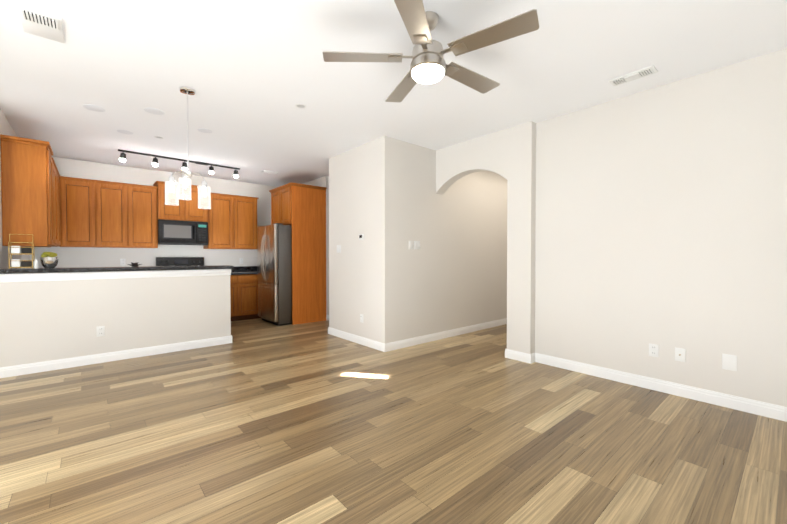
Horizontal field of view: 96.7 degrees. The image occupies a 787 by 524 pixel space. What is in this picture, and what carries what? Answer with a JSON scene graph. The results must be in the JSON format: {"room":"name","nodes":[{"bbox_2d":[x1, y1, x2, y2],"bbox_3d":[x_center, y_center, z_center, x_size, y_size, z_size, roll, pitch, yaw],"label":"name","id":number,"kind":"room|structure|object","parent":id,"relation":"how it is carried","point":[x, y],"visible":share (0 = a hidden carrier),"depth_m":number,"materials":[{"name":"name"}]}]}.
{"room":"living room","nodes":[
{"label":"living room","id":0,"kind":"room"},
{"bbox_2d":[0,109,29,367],"bbox_3d":[-4.718,-0.223,4.283,0.150,2.740,2.250,-1,1,-41],"label":"wall","id":1,"kind":"structure","parent":0,"point":[6,128],"depth_m":3.69,"materials":[{"name":"paint"}]},
{"bbox_2d":[0,138,55,246],"bbox_3d":[-4.053,-0.723,3.893,0.351,1.102,0.502,-1,1,-41],"label":"upper cabinet","id":2,"kind":"object","parent":1,"relation":"attached to","point":[45,203],"depth_m":3.71,"materials":[{"name":"brown wood"}]},
{"bbox_2d":[56,194,59,246],"bbox_3d":[-4.446,-0.730,4.348,0.351,1.102,0.701,-1,1,-41],"label":"upper cabinet","id":3,"kind":"object","parent":1,"relation":"attached to","point":[57,195],"depth_m":4.90,"materials":[{"name":"brown wood"}]},
{"bbox_2d":[56,167,67,246],"bbox_3d":[-4.790,-0.724,4.796,0.416,1.075,0.702,-1,1,-41],"label":"upper cabinet","id":4,"kind":"object","parent":1,"relation":"attached to","point":[61,181],"depth_m":5.16,"materials":[{"name":"brown wood"}]},
{"bbox_2d":[0,269,230,366],"bbox_3d":[-3.151,0.628,4.263,2.177,1.040,0.174,-1,1,-41],"label":"wall","id":5,"kind":"structure","parent":0,"point":[51,316],"depth_m":4.03,"materials":[{"name":"paint"}]},
{"bbox_2d":[96,326,104,336],"bbox_3d":[-3.344,0.792,3.993,0.072,0.115,0.010,-1,1,-41],"label":"outlet","id":6,"kind":"object","parent":5,"relation":"attached to","point":[100,330],"visible":1,"depth_m":3.99,"materials":[{"name":"white plastic"}]},
{"bbox_2d":[0,335,231,377],"bbox_3d":[-3.854,1.107,3.553,4.186,0.104,0.016,-1,1,-41],"label":"baseboard","id":7,"kind":"structure","parent":5,"relation":"attached to","point":[24,369],"depth_m":4.02,"materials":[{"name":"white wood"}]},
{"bbox_2d":[0,265,233,273],"bbox_3d":[-3.212,0.081,4.344,2.197,0.044,0.435,-1,1,-41],"label":"countertop","id":8,"kind":"structure","parent":5,"relation":"on","point":[70,269],"depth_m":4.06,"materials":[{"name":"black stone"}]},
{"bbox_2d":[8,234,33,268],"bbox_3d":[-3.860,-0.110,3.632,0.172,0.358,0.137,-1,1,-41],"label":"rack","id":9,"kind":"object","parent":8,"relation":"on","point":[18,263],"visible":1,"depth_m":3.61,"materials":[{"name":"gold metal"}]},
{"bbox_2d":[34,259,37,268],"bbox_3d":[-3.757,0.018,3.676,0.034,0.100,0.034,-1,1,-41],"label":"bottle","id":10,"kind":"object","parent":8,"relation":"on","point":[35,264],"visible":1,"depth_m":3.67,"materials":[{"name":"white plastic"}]},
{"bbox_2d":[40,252,57,267],"bbox_3d":[-3.727,-0.022,3.788,0.142,0.178,0.142,-1,1,-41],"label":"bowl","id":11,"kind":"object","parent":8,"relation":"on","point":[50,261],"visible":1,"depth_m":3.75,"materials":[{"name":"silver metal"}]},
{"bbox_2d":[127,262,140,266],"bbox_3d":[-3.211,0.030,4.340,0.161,0.058,0.161,-1,1,-41],"label":"decor","id":12,"kind":"object","parent":8,"relation":"on","point":[132,264],"visible":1,"depth_m":4.32,"materials":[{"name":"black"}]},
{"bbox_2d":[30,156,276,267],"bbox_3d":[-3.964,-0.258,6.520,4.215,2.740,0.150,-1,1,-41],"label":"wall","id":13,"kind":"structure","parent":0,"point":[85,256],"depth_m":6.10,"materials":[{"name":"paint"}]},
{"bbox_2d":[68,177,103,247],"bbox_3d":[-4.824,-0.748,5.391,0.482,1.035,0.416,-1,1,-41],"label":"upper cabinet","id":14,"kind":"object","parent":13,"relation":"attached to","point":[85,196],"depth_m":5.33,"materials":[{"name":"brown wood"}]},
{"bbox_2d":[104,181,135,247],"bbox_3d":[-4.566,-0.753,5.658,0.534,1.035,0.350,-1,1,-41],"label":"upper cabinet","id":15,"kind":"object","parent":13,"relation":"attached to","point":[119,224],"depth_m":5.59,"materials":[{"name":"brown wood"}]},
{"bbox_2d":[120,259,125,265],"bbox_3d":[-4.565,0.002,5.900,0.072,0.115,0.010,-1,1,-41],"label":"outlet","id":16,"kind":"object","parent":13,"relation":"attached to","point":[122,262],"visible":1,"depth_m":5.90,"materials":[{"name":"white plastic"}]},
{"bbox_2d":[132,184,157,247],"bbox_3d":[-4.287,-0.756,5.898,0.478,1.035,0.350,-1,1,-41],"label":"upper cabinet","id":17,"kind":"object","parent":13,"relation":"attached to","point":[143,197],"depth_m":5.82,"materials":[{"name":"brown wood"}]},
{"bbox_2d":[153,181,191,221],"bbox_3d":[-3.910,-1.046,6.172,0.449,0.635,0.421,-1,1,-41],"label":"upper cabinet","id":18,"kind":"object","parent":13,"relation":"attached to","point":[182,212],"depth_m":6.00,"materials":[{"name":"brown wood"}]},
{"bbox_2d":[158,219,207,244],"bbox_3d":[-3.783,-0.517,6.271,0.756,0.415,0.448,-1,1,-41],"label":"over-the-range microwave","id":19,"kind":"object","parent":18,"relation":"attached to","point":[173,232],"visible":1,"depth_m":6.12,"materials":[{"name":"black metal"}]},
{"bbox_2d":[188,185,207,221],"bbox_3d":[-3.675,-1.049,6.376,0.449,0.635,0.421,-1,1,-41],"label":"upper cabinet","id":20,"kind":"object","parent":13,"relation":"attached to","point":[198,215],"depth_m":6.26,"materials":[{"name":"brown wood"}]},
{"bbox_2d":[204,192,239,248],"bbox_3d":[-3.327,-0.769,6.727,0.521,1.035,0.350,-1,1,-41],"label":"upper cabinet","id":21,"kind":"object","parent":13,"relation":"attached to","point":[224,213],"depth_m":6.61,"materials":[{"name":"brown wood"}]},
{"bbox_2d":[240,196,258,249],"bbox_3d":[-3.036,-0.773,6.978,0.521,1.035,0.350,-1,1,-41],"label":"upper cabinet","id":22,"kind":"object","parent":13,"relation":"attached to","point":[248,205],"depth_m":6.91,"materials":[{"name":"brown wood"}]},
{"bbox_2d":[303,176,328,314],"bbox_3d":[-0.143,-0.293,8.762,4.500,2.740,1.750,-1,1,-41],"label":"wall","id":23,"kind":"structure","parent":0,"point":[322,181],"depth_m":6.65,"materials":[{"name":"paint"}]},
{"bbox_2d":[0,318,786,523],"bbox_3d":[0.016,1.193,3.934,11.000,0.080,9.400,-1,1,-41],"label":"floor","id":24,"kind":"structure","parent":0,"point":[258,421],"depth_m":2.28,"materials":[{"name":"brown wood"}]},
{"bbox_2d":[156,257,203,265],"bbox_3d":[-3.695,0.517,6.185,0.760,1.200,0.711,-1,1,-41],"label":"range","id":25,"kind":"object","parent":24,"relation":"on","point":[176,261],"visible":0.06,"depth_m":6.37,"materials":[{"name":"black metal"}]},
{"bbox_2d":[230,274,260,320],"bbox_3d":[-3.172,0.688,5.732,4.059,0.872,2.094,-1,1,-41],"label":"base cabinet","id":26,"kind":"object","parent":24,"relation":"on","point":[244,296],"depth_m":6.61,"materials":[{"name":"brown wood"}]},
{"bbox_2d":[231,266,256,274],"bbox_3d":[-2.773,0.161,7.033,1.743,0.139,0.635,-1,1,-41],"label":"countertop","id":27,"kind":"structure","parent":26,"relation":"on","point":[241,270],"depth_m":6.59,"materials":[{"name":"black stone"}]},
{"bbox_2d":[257,223,291,325],"bbox_3d":[-1.991,0.213,6.642,1.038,1.793,0.835,-1,1,-41],"label":"fridge","id":28,"kind":"object","parent":24,"relation":"on","point":[274,258],"visible":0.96,"depth_m":6.19,"materials":[{"name":"silver metal"}]},
{"bbox_2d":[269,182,326,324],"bbox_3d":[-1.853,-0.149,6.756,0.707,2.515,1.005,-1,1,-41],"label":"tall cabinet","id":29,"kind":"object","parent":24,"relation":"on","point":[300,209],"visible":0.98,"depth_m":6.40,"materials":[{"name":"brown wood"}]},
{"bbox_2d":[0,0,786,186],"bbox_3d":[0.016,-1.637,3.890,11.000,0.100,9.400,-1,1,-41],"label":"ceiling","id":30,"kind":"structure","parent":0,"point":[252,73],"depth_m":2.85,"materials":[{"name":"paint"}]},
{"bbox_2d":[16,4,63,42],"bbox_3d":[-2.309,-1.552,2.299,0.200,0.020,0.330,-1,1,-41],"label":"ceiling vent","id":31,"kind":"object","parent":30,"relation":"in","point":[40,24],"visible":0.96,"depth_m":2.27,"materials":[{"name":"white plastic"}]},
{"bbox_2d":[82,104,104,111],"bbox_3d":[-3.079,-1.579,3.596,0.179,0.005,0.179,0,1,4],"label":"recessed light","id":32,"kind":"object","parent":30,"relation":"attached to","point":[90,107],"depth_m":3.59,"materials":[{"name":"white"}]},
{"bbox_2d":[117,130,132,134],"bbox_3d":[-3.287,-1.590,4.288,0.159,0.005,0.159,0,1,4],"label":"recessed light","id":33,"kind":"object","parent":30,"relation":"attached to","point":[121,131],"depth_m":4.29,"materials":[{"name":"white"}]},
{"bbox_2d":[144,108,164,114],"bbox_3d":[-2.509,-1.580,3.674,0.179,0.005,0.179,0,1,4],"label":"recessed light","id":34,"kind":"object","parent":30,"relation":"attached to","point":[148,110],"depth_m":3.67,"materials":[{"name":"white"}]},
{"bbox_2d":[118,149,239,177],"bbox_3d":[-3.287,-1.525,5.513,1.660,0.174,0.103,-1,1,-41],"label":"track light","id":35,"kind":"object","parent":30,"relation":"attached to","point":[122,158],"visible":0.98,"depth_m":5.46,"materials":[{"name":"black metal"}]},
{"bbox_2d":[165,86,210,208],"bbox_3d":[-1.919,-1.034,3.228,0.352,1.084,0.380,-1,1,-41],"label":"pendant light","id":36,"kind":"object","parent":30,"relation":"hanging from","point":[187,91],"visible":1,"depth_m":3.20,"materials":[{"name":"white glass"}]},
{"bbox_2d":[197,128,211,132],"bbox_3d":[-2.287,-1.589,4.241,0.159,0.005,0.159,0,1,4],"label":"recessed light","id":37,"kind":"object","parent":30,"relation":"attached to","point":[203,130],"depth_m":4.22,"materials":[{"name":"white"}]},
{"bbox_2d":[261,170,278,174],"bbox_3d":[-2.235,-1.615,6.320,0.270,0.020,0.160,-1,1,-41],"label":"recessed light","id":38,"kind":"object","parent":30,"relation":"in","point":[268,172],"visible":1,"depth_m":6.28,"materials":[{"name":"white plastic"}]},
{"bbox_2d":[295,103,305,108],"bbox_3d":[-0.939,-1.578,3.541,0.109,0.006,0.109,0,1,4],"label":"disc","id":39,"kind":"object","parent":30,"relation":"attached to","point":[299,105],"depth_m":3.54,"materials":[{"name":"white"}]},
{"bbox_2d":[323,0,538,102],"bbox_3d":[0.257,-1.367,2.261,1.271,0.388,1.309,-1,1,-41],"label":"fan","id":40,"kind":"object","parent":30,"relation":"hanging from","point":[428,65],"visible":1,"depth_m":2.16,"materials":[{"name":"brown wood"}]},
{"bbox_2d":[609,65,657,85],"bbox_3d":[2.017,-1.561,2.950,0.140,0.022,0.320,-1,1,-41],"label":"ceiling vent","id":41,"kind":"object","parent":30,"relation":"in","point":[640,73],"visible":1,"depth_m":2.92,"materials":[{"name":"white plastic"}]},
{"bbox_2d":[329,136,507,343],"bbox_3d":[1.351,-0.260,6.611,5.050,2.740,1.380,-1,1,-41],"label":"wall","id":42,"kind":"structure","parent":0,"point":[387,201],"depth_m":5.00,"materials":[{"name":"paint"}]},
{"bbox_2d":[337,245,340,252],"bbox_3d":[-0.825,-0.198,5.261,0.010,0.115,0.118,-1,1,-41],"label":"switch box","id":43,"kind":"object","parent":42,"relation":"attached to","point":[338,248],"visible":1,"depth_m":5.25,"materials":[{"name":"white plastic"}]},
{"bbox_2d":[328,327,383,351],"bbox_3d":[-0.566,1.084,4.976,0.016,0.104,1.380,-1,1,-41],"label":"baseboard","id":44,"kind":"structure","parent":42,"relation":"attached to","point":[367,342],"depth_m":4.89,"materials":[{"name":"white wood"}]},
{"bbox_2d":[359,234,363,239],"bbox_3d":[-0.444,-0.341,4.808,0.022,0.080,0.100,-1,1,-41],"label":"thermostat","id":45,"kind":"object","parent":42,"relation":"attached to","point":[361,236],"visible":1,"depth_m":4.79,"materials":[{"name":"white plastic"}]},
{"bbox_2d":[409,241,412,248],"bbox_3d":[0.235,-0.230,4.729,0.072,0.115,0.010,-1,1,-41],"label":"light switch","id":46,"kind":"object","parent":42,"relation":"attached to","point":[410,244],"visible":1,"depth_m":4.73,"materials":[{"name":"white plastic"}]},
{"bbox_2d":[414,241,419,248],"bbox_3d":[0.326,-0.231,4.807,0.118,0.115,0.010,-1,1,-41],"label":"light switch","id":47,"kind":"object","parent":42,"relation":"attached to","point":[416,244],"visible":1,"depth_m":4.80,"materials":[{"name":"white plastic"}]},
{"bbox_2d":[384,318,506,351],"bbox_3d":[1.801,1.067,6.098,5.066,0.104,0.016,-1,1,-41],"label":"baseboard","id":48,"kind":"structure","parent":42,"relation":"attached to","point":[409,342],"depth_m":5.12,"materials":[{"name":"white wood"}]},
{"bbox_2d":[436,121,535,353],"bbox_3d":[1.145,-0.227,4.563,0.160,2.740,1.450,-1,1,-41],"label":"wall","id":49,"kind":"structure","parent":0,"point":[509,154],"depth_m":4.11,"materials":[{"name":"paint"}]},
{"bbox_2d":[505,349,535,363],"bbox_3d":[1.454,1.098,4.091,0.016,0.104,0.332,-1,1,-41],"label":"baseboard","id":50,"kind":"structure","parent":49,"relation":"attached to","point":[511,354],"depth_m":4.06,"materials":[{"name":"white wood"}]},
{"bbox_2d":[535,48,786,406],"bbox_3d":[2.909,-0.197,2.665,0.150,2.740,3.730,-1,1,-41],"label":"wall","id":51,"kind":"structure","parent":0,"point":[661,217],"depth_m":3.07,"materials":[{"name":"paint"}]},
{"bbox_2d":[649,343,658,356],"bbox_3d":[2.368,0.805,3.185,0.010,0.115,0.072,-1,1,-41],"label":"electrical outlet","id":52,"kind":"object","parent":51,"relation":"attached to","point":[653,350],"visible":1,"depth_m":3.18,"materials":[{"name":"white plastic"}]},
{"bbox_2d":[536,353,786,421],"bbox_3d":[2.766,1.120,2.714,0.030,0.104,3.500,-1,1,-41],"label":"baseboard","id":53,"kind":"structure","parent":51,"relation":"attached to","point":[769,410],"depth_m":3.06,"materials":[{"name":"white wood"}]},
{"bbox_2d":[675,347,685,361],"bbox_3d":[2.490,0.807,3.039,0.016,0.115,0.072,-1,1,-41],"label":"electrical outlet","id":54,"kind":"object","parent":51,"relation":"attached to","point":[680,354],"visible":1,"depth_m":3.04,"materials":[{"name":"white plastic"}]},
{"bbox_2d":[722,354,736,370],"bbox_3d":[2.696,0.805,2.808,0.006,0.125,0.085,-1,1,-41],"label":"electrical outlet","id":55,"kind":"object","parent":51,"relation":"attached to","point":[729,362],"visible":1,"depth_m":2.81,"materials":[{"name":"white plastic"}]}
]}

